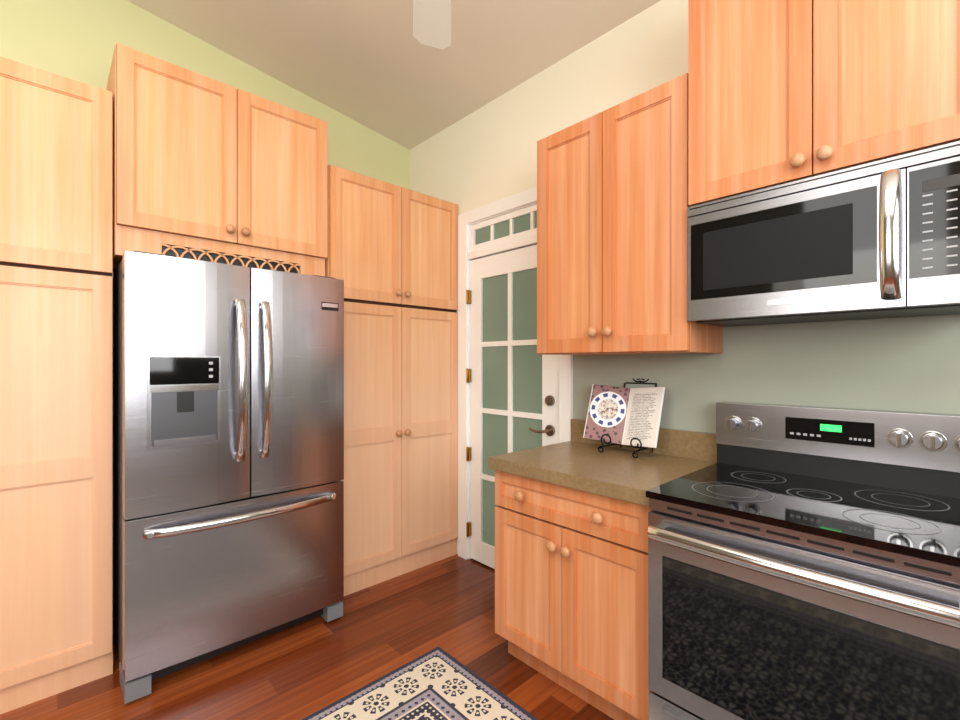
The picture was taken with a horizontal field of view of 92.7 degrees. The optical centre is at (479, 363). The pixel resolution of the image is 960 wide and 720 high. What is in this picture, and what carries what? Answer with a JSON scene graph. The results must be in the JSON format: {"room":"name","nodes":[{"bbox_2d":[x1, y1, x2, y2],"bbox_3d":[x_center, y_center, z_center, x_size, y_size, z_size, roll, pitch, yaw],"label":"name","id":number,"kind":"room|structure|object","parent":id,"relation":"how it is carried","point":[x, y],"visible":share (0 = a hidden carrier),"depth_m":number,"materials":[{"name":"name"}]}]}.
{"room":"kitchen","nodes":[
{"label":"kitchen","id":0,"kind":"room"},
{"bbox_2d":[0,0,409,188],"bbox_3d":[-2.163,-0.545,2.189,4.540,3.750,0.120,0,0,-43],"label":"wall","id":1,"kind":"structure","parent":0,"point":[76,40],"depth_m":2.44,"materials":[{"name":"green paint"}]},
{"bbox_2d":[106,43,327,275],"bbox_3d":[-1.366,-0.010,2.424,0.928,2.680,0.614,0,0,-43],"label":"upper cabinet","id":2,"kind":"object","parent":1,"relation":"attached to","point":[205,168],"visible":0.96,"depth_m":2.16,"materials":[{"name":"brown wood"}]},
{"bbox_2d":[0,554,613,719],"bbox_3d":[-0.514,1.380,0.431,4.700,0.100,5.100,0,0,-43],"label":"floor","id":3,"kind":"structure","parent":0,"point":[302,670],"depth_m":2.02,"materials":[{"name":"brown wood"}]},
{"bbox_2d":[0,56,112,713],"bbox_3d":[-1.960,0.085,1.903,0.644,2.490,0.562,0,0,-43],"label":"tall cabinet","id":4,"kind":"object","parent":3,"relation":"on","point":[56,383],"visible":1,"depth_m":1.83,"materials":[{"name":"brown wood"}]},
{"bbox_2d":[113,251,343,703],"bbox_3d":[-1.259,0.442,2.308,0.905,1.777,0.822,0,0,-43],"label":"fridge","id":5,"kind":"object","parent":3,"relation":"on","point":[228,457],"visible":1,"depth_m":1.99,"materials":[{"name":"grey metal"}]},
{"bbox_2d":[325,165,457,595],"bbox_3d":[-0.678,0.110,3.057,0.934,2.440,0.632,0,0,-43],"label":"pantry cabinet","id":6,"kind":"object","parent":3,"relation":"on","point":[391,260],"visible":0.79,"depth_m":2.82,"materials":[{"name":"brown wood"}]},
{"bbox_2d":[302,647,538,719],"bbox_3d":[0.056,1.325,0.674,1.640,0.008,2.480,0,0,-43],"label":"rug","id":7,"kind":"object","parent":3,"relation":"on","point":[438,683],"visible":1,"depth_m":1.80,"materials":[{"name":"beige fabric"}]},
{"bbox_2d":[488,419,716,719],"bbox_3d":[0.525,0.814,1.980,0.654,1.032,0.756,0,0,-43],"label":"base cabinet","id":8,"kind":"object","parent":3,"relation":"on","point":[571,567],"visible":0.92,"depth_m":1.77,"materials":[{"name":"brown wood"}]},
{"bbox_2d":[583,378,664,457],"bbox_3d":[0.683,0.223,2.150,0.234,0.377,0.368,0,0,-43],"label":"cookbook","id":9,"kind":"object","parent":8,"relation":"on","point":[624,416],"visible":1,"depth_m":2.15,"materials":[{"name":"white paper"}]},
{"bbox_2d":[646,401,959,719],"bbox_3d":[1.010,0.744,1.393,0.737,1.172,0.753,0,0,-43],"label":"range","id":10,"kind":"object","parent":3,"relation":"on","point":[803,562],"visible":1,"depth_m":1.26,"materials":[{"name":"silver metal"}]},
{"bbox_2d":[127,0,660,149],"bbox_3d":[-0.514,-1.998,0.431,4.540,0.645,4.940,0,0,-43],"label":"ceiling","id":11,"kind":"structure","parent":0,"point":[377,66],"depth_m":2.56,"materials":[{"name":"paint"}]},
{"bbox_2d":[413,0,450,48],"bbox_3d":[-0.074,-1.439,0.996,1.279,0.888,1.223,0,0,-43],"label":"ceiling fan","id":12,"kind":"object","parent":11,"relation":"hanging from","point":[431,23],"visible":1,"depth_m":1.57,"materials":[{"name":"white"}]},
{"bbox_2d":[410,0,959,553],"bbox_3d":[1.097,-0.545,1.942,0.122,3.750,4.700,0,0,-43],"label":"wall","id":13,"kind":"structure","parent":0,"point":[486,154],"depth_m":2.09,"materials":[{"name":"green paint"}]},
{"bbox_2d":[466,204,558,568],"bbox_3d":[0.178,0.191,2.829,0.100,2.254,0.762,0,0,-43],"label":"door","id":14,"kind":"structure","parent":13,"relation":"in","point":[512,376],"depth_m":2.90,"materials":[{"name":"white paint"}]},
{"bbox_2d":[458,187,571,559],"bbox_3d":[0.219,0.152,2.867,0.138,2.355,0.940,0,0,-43],"label":"door frame","id":15,"kind":"structure","parent":13,"relation":"attached to","point":[513,203],"depth_m":3.10,"materials":[{"name":"white paint"}]},
{"bbox_2d":[537,73,721,354],"bbox_3d":[0.634,-0.563,2.060,0.384,1.038,0.724,0,0,-43],"label":"upper cabinet","id":16,"kind":"object","parent":13,"relation":"attached to","point":[612,232],"visible":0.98,"depth_m":1.91,"materials":[{"name":"brown wood"}]},
{"bbox_2d":[688,0,959,206],"bbox_3d":[1.137,-1.002,1.513,0.399,0.855,0.755,0,0,-43],"label":"upper cabinet","id":17,"kind":"object","parent":13,"relation":"attached to","point":[780,92],"visible":0.96,"depth_m":1.41,"materials":[{"name":"brown wood"}]},
{"bbox_2d":[687,141,959,326],"bbox_3d":[1.128,-0.361,1.503,0.426,0.418,0.753,0,0,-43],"label":"over-the-range microwave","id":18,"kind":"object","parent":17,"relation":"attached to","point":[879,239],"visible":1,"depth_m":1.36,"materials":[{"name":"grey metal"}]}
]}

